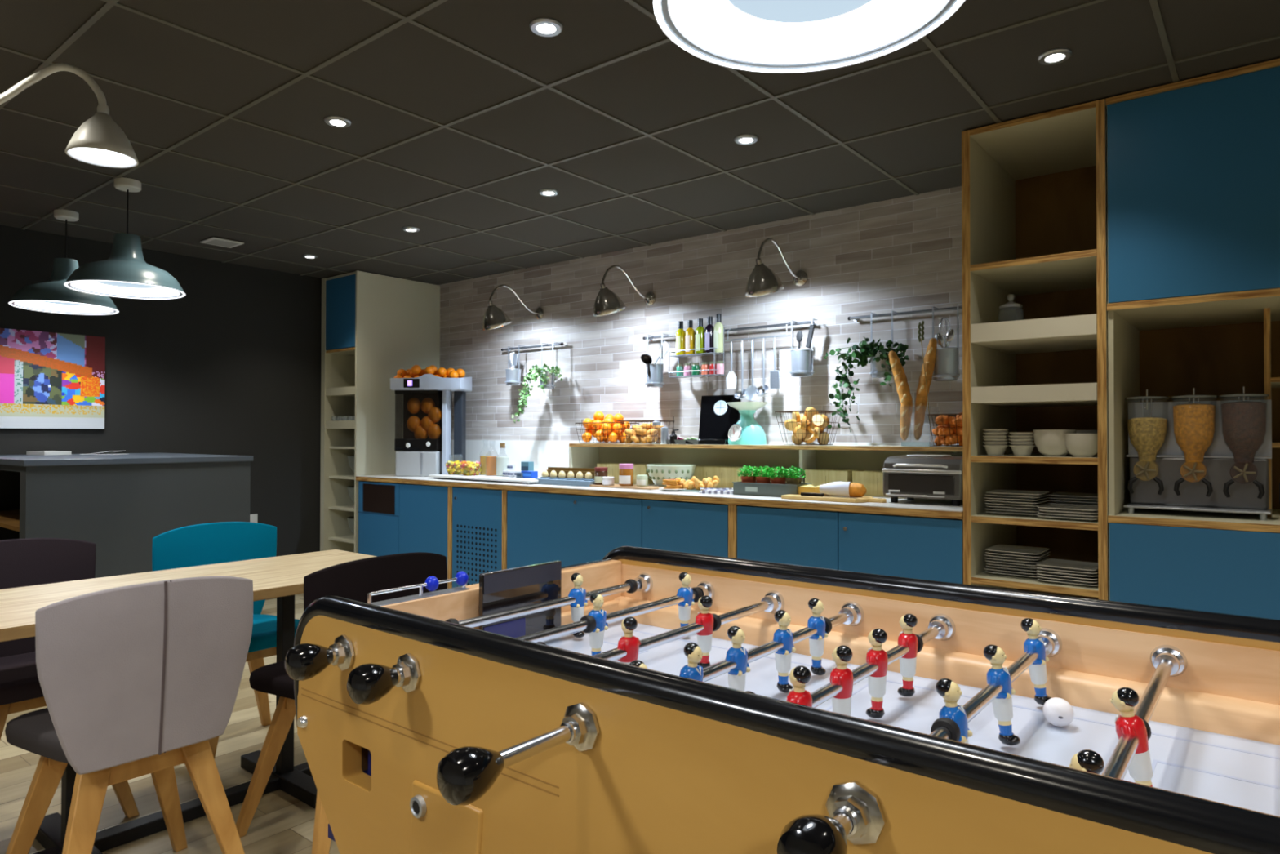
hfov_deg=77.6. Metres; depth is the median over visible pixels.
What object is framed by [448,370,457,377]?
orange
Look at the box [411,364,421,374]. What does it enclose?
orange
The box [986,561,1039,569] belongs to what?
square plate
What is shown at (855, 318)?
wall rail
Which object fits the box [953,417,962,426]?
croissant
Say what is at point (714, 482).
pastry
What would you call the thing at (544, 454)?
backsplash
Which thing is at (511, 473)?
pot
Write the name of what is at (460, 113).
ceiling
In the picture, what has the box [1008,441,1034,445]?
bowl
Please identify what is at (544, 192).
recessed light
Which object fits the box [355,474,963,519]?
countertop
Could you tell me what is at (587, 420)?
orange
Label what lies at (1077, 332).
drawer
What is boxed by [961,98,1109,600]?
shelf unit
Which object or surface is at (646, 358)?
bowl
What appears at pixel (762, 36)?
pendant lamp
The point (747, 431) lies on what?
kitchen scale
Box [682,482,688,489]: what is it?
pastry
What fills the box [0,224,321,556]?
wall
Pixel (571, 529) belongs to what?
base cabinet
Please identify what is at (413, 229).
recessed light
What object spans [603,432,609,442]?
orange
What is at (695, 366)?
spice jar
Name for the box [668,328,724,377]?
rack
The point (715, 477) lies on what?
pastry
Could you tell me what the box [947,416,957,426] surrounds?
croissant
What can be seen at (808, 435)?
bread piece
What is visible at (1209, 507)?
drip tray
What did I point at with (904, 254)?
wall
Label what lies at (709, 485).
pastry
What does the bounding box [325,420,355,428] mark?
tray
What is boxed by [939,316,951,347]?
whisk
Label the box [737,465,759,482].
herb pot
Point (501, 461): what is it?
milk bottle
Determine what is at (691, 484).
pastry
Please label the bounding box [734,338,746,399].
ladle
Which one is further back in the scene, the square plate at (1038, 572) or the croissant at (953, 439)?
the croissant at (953, 439)
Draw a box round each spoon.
[508,359,512,368]
[796,330,802,349]
[935,333,943,347]
[946,328,954,347]
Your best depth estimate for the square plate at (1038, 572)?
3.12 m
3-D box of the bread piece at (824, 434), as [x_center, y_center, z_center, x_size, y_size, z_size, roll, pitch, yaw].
[1.011,0.064,4.388,0.062,0.076,0.025,0,-1,-16]
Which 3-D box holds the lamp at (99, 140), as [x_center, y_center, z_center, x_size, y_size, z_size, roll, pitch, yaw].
[-1.928,-0.973,2.426,0.697,0.306,0.192,0,-1,-16]
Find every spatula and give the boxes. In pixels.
[510,351,514,368]
[725,339,736,388]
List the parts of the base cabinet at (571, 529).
door, door, edge post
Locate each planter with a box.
[538,342,556,389]
[870,310,897,377]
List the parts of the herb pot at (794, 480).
pot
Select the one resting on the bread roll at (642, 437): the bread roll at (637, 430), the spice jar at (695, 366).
the bread roll at (637, 430)
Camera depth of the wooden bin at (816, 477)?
4.30 m
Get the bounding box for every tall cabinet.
[320,270,439,553]
[1105,58,1279,619]
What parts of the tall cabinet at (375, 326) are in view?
panel, door, panel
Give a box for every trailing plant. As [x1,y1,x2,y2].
[511,363,562,423]
[823,336,908,432]
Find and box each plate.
[658,487,685,491]
[677,488,702,492]
[711,487,733,488]
[983,496,1047,502]
[983,499,1049,505]
[983,553,1049,560]
[984,502,1049,507]
[984,555,1048,564]
[984,566,1038,575]
[985,493,1048,499]
[985,506,1040,513]
[985,510,1040,515]
[985,544,1049,555]
[985,550,1049,558]
[985,559,1046,566]
[985,569,1038,577]
[986,489,1049,496]
[986,504,1044,511]
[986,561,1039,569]
[986,564,1037,572]
[1035,558,1097,571]
[1036,565,1097,574]
[1036,568,1097,577]
[1036,571,1098,580]
[1036,574,1098,583]
[1037,503,1097,511]
[1037,511,1097,518]
[1037,514,1097,520]
[1037,577,1098,586]
[1038,508,1097,515]
[1047,496,1097,502]
[1047,498,1097,504]
[1048,492,1097,499]
[1048,501,1097,506]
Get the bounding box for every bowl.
[346,485,354,503]
[346,515,354,533]
[347,455,354,472]
[640,353,652,364]
[645,463,696,486]
[734,389,746,399]
[755,385,768,395]
[796,330,802,342]
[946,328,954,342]
[982,429,1008,432]
[982,431,1008,435]
[982,435,1008,438]
[982,438,1008,441]
[982,441,1008,444]
[982,444,1008,455]
[1008,431,1033,435]
[1008,435,1033,439]
[1008,438,1034,442]
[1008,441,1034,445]
[1008,444,1035,456]
[1032,432,1076,456]
[1033,429,1076,432]
[1064,436,1097,457]
[1065,433,1097,436]
[1066,432,1097,455]
[1075,430,1097,432]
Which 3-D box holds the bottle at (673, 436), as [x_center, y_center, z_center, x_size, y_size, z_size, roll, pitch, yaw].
[0.213,0.020,4.864,0.069,0.170,0.045,0,-1,39]
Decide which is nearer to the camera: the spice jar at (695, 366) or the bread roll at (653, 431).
the spice jar at (695, 366)
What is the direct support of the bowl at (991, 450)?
on the shelf unit at (1034, 187)
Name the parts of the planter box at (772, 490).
label plate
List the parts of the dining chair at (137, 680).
leg, seat, leg, backrest, leg, leg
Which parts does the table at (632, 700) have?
handle, handle, score rail, leg, handle, blue panel, goal plate, rod, score rod, rod, rod, rod, handle, rod, rod, panel, rod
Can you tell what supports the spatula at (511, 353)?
in the utensil canister at (513, 375)
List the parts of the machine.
post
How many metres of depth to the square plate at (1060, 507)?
3.21 m
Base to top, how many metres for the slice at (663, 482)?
0.015 m
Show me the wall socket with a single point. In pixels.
(253, 517)
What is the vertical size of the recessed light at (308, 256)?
0.010 m
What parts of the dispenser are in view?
turn handle, lid, turn handle, turn handle, lid, turn handle, turn handle, lid, turn handle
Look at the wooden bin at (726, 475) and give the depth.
4.71 m
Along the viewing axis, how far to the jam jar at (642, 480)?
4.67 m
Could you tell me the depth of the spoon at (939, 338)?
4.01 m
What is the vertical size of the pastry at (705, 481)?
0.038 m
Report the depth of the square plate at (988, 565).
3.30 m
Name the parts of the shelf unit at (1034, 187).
panel, panel, shelf, shelf, shelf, shelf, panel, panel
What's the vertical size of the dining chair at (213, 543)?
0.870 m
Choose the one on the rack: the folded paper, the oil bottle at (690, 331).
the oil bottle at (690, 331)
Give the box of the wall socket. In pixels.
[249,513,257,522]
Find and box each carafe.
[480,455,490,475]
[485,456,496,475]
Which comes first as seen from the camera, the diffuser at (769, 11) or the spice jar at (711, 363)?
the diffuser at (769, 11)
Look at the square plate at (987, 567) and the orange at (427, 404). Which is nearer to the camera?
the square plate at (987, 567)
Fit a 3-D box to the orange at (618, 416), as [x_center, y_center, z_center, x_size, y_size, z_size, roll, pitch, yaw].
[-0.142,-0.055,5.272,0.066,0.070,0.069,1,1,34]
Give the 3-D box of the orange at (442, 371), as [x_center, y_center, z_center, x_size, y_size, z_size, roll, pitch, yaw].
[-1.511,-0.419,6.070,0.068,0.072,0.071,0,-1,6]
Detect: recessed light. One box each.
[302,254,317,258]
[324,115,351,127]
[402,226,419,232]
[529,17,562,36]
[538,188,558,196]
[733,133,758,144]
[1037,48,1072,65]
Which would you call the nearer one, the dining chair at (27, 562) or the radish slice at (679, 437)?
the dining chair at (27, 562)
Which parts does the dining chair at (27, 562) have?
leg, seat, backrest, leg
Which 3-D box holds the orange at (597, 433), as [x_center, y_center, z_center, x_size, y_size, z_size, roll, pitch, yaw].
[-0.261,0.053,5.253,0.071,0.072,0.069,0,-1,-2]
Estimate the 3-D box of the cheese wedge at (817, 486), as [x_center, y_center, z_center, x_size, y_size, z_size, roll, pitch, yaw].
[0.911,0.313,3.963,0.098,0.047,0.086,0,-1,10]
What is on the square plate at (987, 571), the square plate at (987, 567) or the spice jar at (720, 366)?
the square plate at (987, 567)
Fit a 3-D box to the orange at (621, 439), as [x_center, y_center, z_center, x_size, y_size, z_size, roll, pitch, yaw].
[-0.117,0.068,5.290,0.068,0.071,0.069,0,-1,33]
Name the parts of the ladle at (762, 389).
handle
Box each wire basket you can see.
[574,422,639,443]
[616,420,674,443]
[774,409,840,444]
[928,413,962,446]
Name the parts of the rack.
frame, frame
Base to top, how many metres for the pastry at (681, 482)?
0.040 m
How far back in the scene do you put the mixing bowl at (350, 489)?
6.35 m
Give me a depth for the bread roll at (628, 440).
5.11 m
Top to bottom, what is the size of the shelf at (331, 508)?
0.018 m
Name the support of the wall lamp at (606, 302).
attached to the wall at (904, 254)
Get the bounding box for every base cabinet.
[358,480,454,588]
[452,486,509,587]
[506,489,738,568]
[737,504,963,583]
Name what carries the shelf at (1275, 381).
attached to the tall cabinet at (1193, 164)
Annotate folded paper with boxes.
[80,450,124,454]
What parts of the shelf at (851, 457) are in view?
panel, panel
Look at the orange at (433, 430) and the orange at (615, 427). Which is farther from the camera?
the orange at (433, 430)
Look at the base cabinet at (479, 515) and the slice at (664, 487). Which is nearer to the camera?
the slice at (664, 487)
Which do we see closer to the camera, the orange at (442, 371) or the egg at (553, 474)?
the egg at (553, 474)
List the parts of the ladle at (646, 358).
handle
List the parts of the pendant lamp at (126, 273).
lamp shade, cord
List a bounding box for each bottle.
[496,443,508,475]
[669,416,679,444]
[675,320,685,355]
[684,320,694,354]
[695,318,705,353]
[705,315,713,352]
[713,313,723,352]
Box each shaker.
[652,421,661,425]
[660,426,668,444]
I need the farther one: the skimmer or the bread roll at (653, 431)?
the bread roll at (653, 431)
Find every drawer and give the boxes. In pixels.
[970,313,1097,354]
[971,382,1097,407]
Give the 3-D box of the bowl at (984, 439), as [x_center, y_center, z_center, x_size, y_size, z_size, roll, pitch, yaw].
[1.498,0.071,3.349,0.100,0.043,0.100,0,-1,39]
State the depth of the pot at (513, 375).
5.95 m
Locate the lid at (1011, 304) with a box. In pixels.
[999,293,1022,310]
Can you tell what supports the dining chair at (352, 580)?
on the floor
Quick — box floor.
[0,593,339,853]
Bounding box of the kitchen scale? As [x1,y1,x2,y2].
[726,401,767,444]
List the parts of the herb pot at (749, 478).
pot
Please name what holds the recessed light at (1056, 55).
in the ceiling
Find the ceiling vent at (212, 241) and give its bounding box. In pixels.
[200,236,244,248]
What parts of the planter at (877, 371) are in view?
pot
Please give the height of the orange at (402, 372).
0.073 m
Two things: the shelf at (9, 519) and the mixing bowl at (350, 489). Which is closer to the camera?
the shelf at (9, 519)
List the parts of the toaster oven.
lever, handle, door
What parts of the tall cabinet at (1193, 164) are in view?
panel, panel, door, door, panel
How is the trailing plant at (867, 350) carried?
in the planter at (877, 371)
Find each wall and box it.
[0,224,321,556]
[439,186,962,442]
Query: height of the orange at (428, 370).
0.072 m
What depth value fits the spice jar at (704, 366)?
4.88 m
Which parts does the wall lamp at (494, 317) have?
lamp shade, arm, wall plate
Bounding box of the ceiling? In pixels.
[0,0,1279,284]
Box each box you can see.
[516,472,523,477]
[520,461,533,471]
[520,471,537,478]
[732,480,811,497]
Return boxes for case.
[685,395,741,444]
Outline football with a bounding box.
[1043,697,1074,726]
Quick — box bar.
[724,321,790,341]
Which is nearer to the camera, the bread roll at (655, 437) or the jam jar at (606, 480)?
the jam jar at (606, 480)
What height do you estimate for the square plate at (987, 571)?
0.014 m
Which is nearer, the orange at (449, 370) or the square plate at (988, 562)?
the square plate at (988, 562)
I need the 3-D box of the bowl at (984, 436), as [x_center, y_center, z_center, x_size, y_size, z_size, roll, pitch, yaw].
[1.497,0.058,3.349,0.100,0.043,0.100,0,-1,39]
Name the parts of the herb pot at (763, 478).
pot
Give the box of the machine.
[390,373,471,476]
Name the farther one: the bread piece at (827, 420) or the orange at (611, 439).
the orange at (611, 439)
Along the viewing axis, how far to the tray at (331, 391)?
6.31 m
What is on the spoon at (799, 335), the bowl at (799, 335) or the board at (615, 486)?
the bowl at (799, 335)
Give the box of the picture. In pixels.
[0,328,105,428]
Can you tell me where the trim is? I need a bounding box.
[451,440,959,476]
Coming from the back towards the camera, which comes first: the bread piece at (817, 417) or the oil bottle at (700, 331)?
the oil bottle at (700, 331)
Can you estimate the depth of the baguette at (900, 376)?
4.03 m
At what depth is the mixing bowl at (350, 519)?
6.35 m
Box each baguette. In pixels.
[888,350,912,439]
[913,337,937,439]
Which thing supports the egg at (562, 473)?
in the egg tray at (565, 481)
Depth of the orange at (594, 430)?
5.29 m
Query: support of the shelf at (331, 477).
attached to the tall cabinet at (375, 326)
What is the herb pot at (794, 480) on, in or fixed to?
in the planter box at (772, 490)
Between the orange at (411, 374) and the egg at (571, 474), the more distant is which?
the orange at (411, 374)
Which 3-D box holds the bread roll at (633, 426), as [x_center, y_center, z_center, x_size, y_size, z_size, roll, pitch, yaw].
[-0.012,0.011,5.120,0.087,0.056,0.050,0,-1,21]
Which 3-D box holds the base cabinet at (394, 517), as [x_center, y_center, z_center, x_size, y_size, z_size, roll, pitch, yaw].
[-1.488,0.849,6.041,1.140,0.875,0.753,0,-1,39]
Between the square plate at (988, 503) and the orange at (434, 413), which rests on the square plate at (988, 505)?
the square plate at (988, 503)
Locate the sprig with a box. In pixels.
[917,320,931,441]
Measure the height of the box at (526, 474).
0.045 m
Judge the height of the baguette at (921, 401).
0.512 m
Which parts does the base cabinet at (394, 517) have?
black panel, door, door, edge post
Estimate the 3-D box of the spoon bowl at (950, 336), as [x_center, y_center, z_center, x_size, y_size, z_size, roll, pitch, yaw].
[1.555,-0.457,3.987,0.040,0.068,0.012,18,10,37]
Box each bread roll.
[624,428,637,436]
[625,435,632,443]
[630,434,639,443]
[631,424,639,430]
[634,426,646,435]
[639,435,647,443]
[640,422,651,430]
[644,428,657,436]
[644,435,653,442]
[650,422,662,431]
[651,435,657,442]
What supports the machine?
on the countertop at (919, 507)
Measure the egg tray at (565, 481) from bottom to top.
0.105 m
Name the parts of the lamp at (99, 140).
arm, lamp shade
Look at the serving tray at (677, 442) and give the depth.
4.81 m
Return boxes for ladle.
[640,353,652,377]
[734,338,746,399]
[755,337,768,395]
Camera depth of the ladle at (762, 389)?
4.66 m
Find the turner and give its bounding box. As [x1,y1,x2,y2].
[512,353,517,368]
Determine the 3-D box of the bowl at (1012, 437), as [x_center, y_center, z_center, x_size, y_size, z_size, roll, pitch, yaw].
[1.576,0.057,3.285,0.100,0.043,0.100,0,-1,41]
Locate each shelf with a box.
[0,509,19,531]
[325,346,355,355]
[328,446,354,448]
[328,475,354,479]
[328,504,354,511]
[328,534,354,543]
[568,443,962,483]
[1106,288,1279,330]
[1107,507,1279,533]
[1271,377,1279,387]
[1271,442,1279,447]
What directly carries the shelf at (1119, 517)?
attached to the tall cabinet at (1193, 164)
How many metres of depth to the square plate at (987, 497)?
3.30 m
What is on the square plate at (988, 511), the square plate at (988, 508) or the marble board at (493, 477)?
the square plate at (988, 508)
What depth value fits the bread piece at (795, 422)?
4.39 m
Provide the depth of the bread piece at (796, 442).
4.42 m
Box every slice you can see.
[662,478,680,482]
[662,481,679,484]
[663,487,681,488]
[666,484,682,487]
[676,436,684,439]
[683,436,697,439]
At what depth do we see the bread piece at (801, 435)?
4.37 m
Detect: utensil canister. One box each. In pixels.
[504,345,524,385]
[644,333,667,387]
[789,318,817,377]
[932,303,962,381]
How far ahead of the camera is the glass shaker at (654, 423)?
4.93 m
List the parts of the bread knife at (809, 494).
handle, blade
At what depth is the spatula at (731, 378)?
4.80 m
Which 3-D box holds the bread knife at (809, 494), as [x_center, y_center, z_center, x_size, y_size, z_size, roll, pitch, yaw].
[0.902,0.327,3.803,0.290,0.015,0.020,0,-1,39]
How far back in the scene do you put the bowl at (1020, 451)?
3.25 m
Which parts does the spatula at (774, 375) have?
handle, blade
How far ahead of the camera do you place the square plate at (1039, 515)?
3.12 m
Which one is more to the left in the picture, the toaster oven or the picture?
the picture
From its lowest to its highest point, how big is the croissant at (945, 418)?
0.051 m
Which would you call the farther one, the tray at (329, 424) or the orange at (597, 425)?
the tray at (329, 424)
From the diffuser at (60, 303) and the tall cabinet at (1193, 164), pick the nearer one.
the tall cabinet at (1193, 164)
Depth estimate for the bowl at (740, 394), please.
4.76 m
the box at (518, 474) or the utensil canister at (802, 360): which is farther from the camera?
the box at (518, 474)
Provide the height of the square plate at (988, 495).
0.014 m
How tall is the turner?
0.219 m
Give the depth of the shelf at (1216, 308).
2.97 m
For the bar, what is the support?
hanging from the wall rail at (651, 338)
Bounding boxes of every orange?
[394,374,403,377]
[396,368,406,377]
[405,368,411,375]
[406,397,421,413]
[406,415,421,431]
[408,370,419,377]
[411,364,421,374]
[413,425,427,439]
[419,368,425,376]
[420,397,435,413]
[420,415,435,431]
[424,366,434,373]
[426,423,441,439]
[427,406,441,422]
[429,364,437,370]
[437,367,446,376]
[446,368,455,374]
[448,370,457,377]
[455,368,465,377]
[582,417,592,428]
[582,431,591,442]
[585,425,593,434]
[591,428,597,437]
[592,419,602,430]
[593,411,604,421]
[595,429,605,439]
[600,422,611,433]
[603,417,613,426]
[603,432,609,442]
[604,413,613,421]
[608,431,617,442]
[612,422,622,433]
[613,413,623,422]
[617,431,626,442]
[621,422,630,430]
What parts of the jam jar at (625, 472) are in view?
lid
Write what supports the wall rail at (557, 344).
attached to the wall at (904, 254)
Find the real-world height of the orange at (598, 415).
0.072 m
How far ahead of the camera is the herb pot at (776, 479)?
4.08 m
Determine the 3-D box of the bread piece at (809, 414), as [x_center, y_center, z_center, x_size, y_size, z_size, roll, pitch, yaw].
[0.941,-0.073,4.365,0.081,0.073,0.046,0,-1,-26]
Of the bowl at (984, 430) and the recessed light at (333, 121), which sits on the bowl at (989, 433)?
the bowl at (984, 430)
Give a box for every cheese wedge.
[798,484,816,494]
[815,484,829,495]
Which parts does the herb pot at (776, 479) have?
pot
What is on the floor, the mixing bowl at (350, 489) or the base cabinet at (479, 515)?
the base cabinet at (479, 515)
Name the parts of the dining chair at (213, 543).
leg, backrest, leg, seat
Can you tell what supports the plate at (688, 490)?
on the countertop at (919, 507)
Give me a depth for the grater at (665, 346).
5.11 m
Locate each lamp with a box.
[0,62,138,168]
[8,208,119,315]
[63,177,185,299]
[482,284,544,330]
[592,265,656,316]
[653,0,964,73]
[744,237,808,297]
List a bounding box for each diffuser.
[42,301,88,305]
[95,280,156,288]
[728,0,871,22]
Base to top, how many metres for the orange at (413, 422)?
0.124 m
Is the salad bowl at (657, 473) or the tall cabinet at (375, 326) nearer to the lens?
the salad bowl at (657, 473)
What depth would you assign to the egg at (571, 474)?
4.98 m
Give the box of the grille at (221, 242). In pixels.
[204,239,238,247]
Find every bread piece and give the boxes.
[784,418,799,431]
[791,411,800,422]
[791,432,802,444]
[794,425,806,439]
[799,419,808,430]
[800,415,808,430]
[804,407,818,420]
[804,433,816,443]
[807,421,814,434]
[811,413,824,427]
[813,426,819,438]
[817,431,829,444]
[822,413,829,427]
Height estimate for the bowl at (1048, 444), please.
0.095 m
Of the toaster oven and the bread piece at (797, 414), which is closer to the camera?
the toaster oven
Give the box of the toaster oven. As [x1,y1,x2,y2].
[882,454,963,506]
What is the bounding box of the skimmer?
[744,337,758,399]
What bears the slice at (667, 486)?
on the slice at (664, 487)
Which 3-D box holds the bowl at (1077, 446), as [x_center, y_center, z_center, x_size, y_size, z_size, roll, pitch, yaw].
[1.741,0.079,3.127,0.136,0.078,0.136,0,-1,39]
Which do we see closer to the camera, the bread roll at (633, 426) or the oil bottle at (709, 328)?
the oil bottle at (709, 328)
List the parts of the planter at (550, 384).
pot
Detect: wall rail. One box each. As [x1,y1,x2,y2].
[501,342,566,351]
[643,320,816,340]
[847,306,962,321]
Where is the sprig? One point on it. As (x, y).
(922, 322)
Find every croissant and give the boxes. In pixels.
[932,426,954,437]
[933,435,943,445]
[935,415,951,424]
[937,425,948,427]
[941,433,961,444]
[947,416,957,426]
[948,426,962,436]
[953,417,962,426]
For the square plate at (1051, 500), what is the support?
on the square plate at (1051, 502)
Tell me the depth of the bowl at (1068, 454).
3.26 m
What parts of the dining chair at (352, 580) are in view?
leg, seat, leg, backrest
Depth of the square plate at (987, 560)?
3.30 m
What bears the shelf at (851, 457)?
on the countertop at (919, 507)
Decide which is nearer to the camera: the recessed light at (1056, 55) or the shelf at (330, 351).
the recessed light at (1056, 55)
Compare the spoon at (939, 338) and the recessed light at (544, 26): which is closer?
the recessed light at (544, 26)
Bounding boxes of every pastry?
[678,479,685,484]
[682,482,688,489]
[687,480,693,489]
[693,478,700,486]
[699,483,706,489]
[702,478,710,484]
[706,482,712,487]
[711,480,718,487]
[713,475,719,483]
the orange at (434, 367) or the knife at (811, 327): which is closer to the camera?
the knife at (811, 327)
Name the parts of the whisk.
handle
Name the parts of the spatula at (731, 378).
blade, handle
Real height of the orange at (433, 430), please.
0.124 m
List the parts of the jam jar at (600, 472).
lid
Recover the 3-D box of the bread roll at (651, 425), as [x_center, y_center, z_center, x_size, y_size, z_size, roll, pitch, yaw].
[0.106,0.001,5.071,0.079,0.062,0.049,0,-1,-2]
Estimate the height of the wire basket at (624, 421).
0.146 m
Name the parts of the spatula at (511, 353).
blade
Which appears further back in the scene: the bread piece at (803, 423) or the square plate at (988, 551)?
the bread piece at (803, 423)
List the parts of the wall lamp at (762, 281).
lamp shade, arm, wall plate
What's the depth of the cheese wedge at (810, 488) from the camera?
3.95 m
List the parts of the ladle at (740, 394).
handle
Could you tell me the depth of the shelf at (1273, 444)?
2.91 m
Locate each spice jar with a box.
[675,363,683,376]
[684,363,691,375]
[692,362,699,375]
[701,361,709,374]
[709,361,716,373]
[716,360,724,374]
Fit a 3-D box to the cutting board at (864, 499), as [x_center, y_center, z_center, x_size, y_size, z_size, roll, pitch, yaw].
[0.950,0.344,3.848,0.490,0.018,0.200,0,-1,38]
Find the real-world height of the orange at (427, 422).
0.124 m
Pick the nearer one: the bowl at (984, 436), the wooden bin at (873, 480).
the bowl at (984, 436)
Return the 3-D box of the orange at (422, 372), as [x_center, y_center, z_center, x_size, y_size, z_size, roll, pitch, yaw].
[-1.657,-0.411,6.110,0.070,0.068,0.071,0,-1,-31]
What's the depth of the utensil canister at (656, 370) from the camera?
5.11 m
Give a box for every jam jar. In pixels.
[594,466,607,484]
[602,475,614,485]
[618,463,633,485]
[635,474,648,486]
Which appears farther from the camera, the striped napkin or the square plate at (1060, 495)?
the striped napkin
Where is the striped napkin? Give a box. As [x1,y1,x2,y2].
[698,488,733,493]
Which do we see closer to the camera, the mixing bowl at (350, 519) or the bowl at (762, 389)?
the bowl at (762, 389)
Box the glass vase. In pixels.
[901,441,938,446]
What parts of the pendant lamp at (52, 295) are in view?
lamp shade, cord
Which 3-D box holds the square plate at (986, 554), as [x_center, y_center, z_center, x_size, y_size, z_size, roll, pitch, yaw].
[1.591,0.544,3.357,0.210,0.014,0.210,0,-1,41]
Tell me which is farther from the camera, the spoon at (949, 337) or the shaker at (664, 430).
the shaker at (664, 430)
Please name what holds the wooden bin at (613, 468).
on the countertop at (919, 507)
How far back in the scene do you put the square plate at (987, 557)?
3.31 m
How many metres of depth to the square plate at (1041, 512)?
3.12 m
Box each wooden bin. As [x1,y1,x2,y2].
[596,462,654,484]
[693,465,799,488]
[804,468,857,486]
[852,470,884,496]
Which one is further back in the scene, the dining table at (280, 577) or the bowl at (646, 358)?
the bowl at (646, 358)
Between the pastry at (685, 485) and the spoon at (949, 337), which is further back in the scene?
the pastry at (685, 485)
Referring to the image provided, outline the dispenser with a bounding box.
[1123,386,1271,519]
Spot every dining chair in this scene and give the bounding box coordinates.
[0,537,138,817]
[4,576,253,853]
[151,521,299,791]
[235,551,447,853]
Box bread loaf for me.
[819,480,866,497]
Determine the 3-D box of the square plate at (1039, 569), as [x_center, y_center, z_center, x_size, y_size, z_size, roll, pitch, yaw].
[1.719,0.577,3.177,0.210,0.014,0.210,0,-1,37]
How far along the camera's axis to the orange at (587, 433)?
5.30 m
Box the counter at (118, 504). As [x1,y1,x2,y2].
[0,452,253,577]
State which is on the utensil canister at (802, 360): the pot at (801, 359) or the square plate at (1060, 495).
the pot at (801, 359)
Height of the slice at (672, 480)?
0.015 m
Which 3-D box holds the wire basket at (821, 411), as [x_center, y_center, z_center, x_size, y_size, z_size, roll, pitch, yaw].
[0.931,0.006,4.404,0.285,0.186,0.245,0,-1,39]
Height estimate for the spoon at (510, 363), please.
0.177 m
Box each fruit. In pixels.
[445,460,462,474]
[460,460,480,475]
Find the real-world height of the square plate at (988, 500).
0.014 m
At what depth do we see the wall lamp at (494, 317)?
5.59 m
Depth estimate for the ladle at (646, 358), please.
5.11 m
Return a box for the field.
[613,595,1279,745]
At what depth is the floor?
2.65 m
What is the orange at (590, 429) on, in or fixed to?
in the wire basket at (588, 436)
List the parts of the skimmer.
handle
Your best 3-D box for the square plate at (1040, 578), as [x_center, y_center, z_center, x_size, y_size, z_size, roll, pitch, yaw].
[1.723,0.611,3.174,0.210,0.014,0.210,0,-1,39]
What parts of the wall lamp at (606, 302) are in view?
lamp shade, arm, wall plate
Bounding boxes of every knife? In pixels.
[800,492,857,497]
[805,323,814,347]
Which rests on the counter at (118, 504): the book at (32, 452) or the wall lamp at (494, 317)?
the book at (32, 452)
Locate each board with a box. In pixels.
[428,474,540,484]
[590,484,666,489]
[781,493,886,502]
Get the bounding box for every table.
[0,549,377,853]
[284,546,1279,853]
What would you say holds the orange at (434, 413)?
on the machine
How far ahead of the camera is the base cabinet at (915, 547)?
3.60 m
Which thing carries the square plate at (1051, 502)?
on the square plate
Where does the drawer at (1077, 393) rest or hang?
on the shelf unit at (1034, 187)
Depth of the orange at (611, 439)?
5.20 m
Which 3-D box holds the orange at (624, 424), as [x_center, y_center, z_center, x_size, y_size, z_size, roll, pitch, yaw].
[-0.097,-0.011,5.306,0.064,0.066,0.067,0,-1,35]
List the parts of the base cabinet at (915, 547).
door, door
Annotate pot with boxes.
[502,470,511,476]
[505,368,521,385]
[506,463,515,470]
[507,471,515,476]
[645,363,664,387]
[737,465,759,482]
[752,466,774,483]
[766,466,789,484]
[782,466,807,484]
[790,349,812,377]
[933,346,958,381]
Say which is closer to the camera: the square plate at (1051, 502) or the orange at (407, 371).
the square plate at (1051, 502)
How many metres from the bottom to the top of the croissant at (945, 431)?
0.054 m
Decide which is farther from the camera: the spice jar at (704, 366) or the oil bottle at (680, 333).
the oil bottle at (680, 333)
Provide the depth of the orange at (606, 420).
5.26 m
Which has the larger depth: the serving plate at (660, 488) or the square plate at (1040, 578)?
the serving plate at (660, 488)
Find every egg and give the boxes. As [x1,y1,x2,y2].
[541,470,548,476]
[550,470,556,477]
[558,471,565,477]
[567,471,573,478]
[576,471,582,478]
[585,471,591,479]
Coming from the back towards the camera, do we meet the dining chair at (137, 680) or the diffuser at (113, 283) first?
the diffuser at (113, 283)
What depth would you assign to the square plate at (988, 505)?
3.29 m
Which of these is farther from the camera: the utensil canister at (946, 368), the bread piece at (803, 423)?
the bread piece at (803, 423)
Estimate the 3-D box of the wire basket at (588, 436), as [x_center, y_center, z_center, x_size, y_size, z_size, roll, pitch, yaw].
[-0.221,0.040,5.333,0.325,0.136,0.285,0,-1,39]
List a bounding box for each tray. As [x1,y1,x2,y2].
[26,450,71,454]
[325,386,355,396]
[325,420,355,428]
[368,749,371,776]
[534,466,595,486]
[666,439,700,444]
[685,439,728,444]
[1123,502,1271,514]

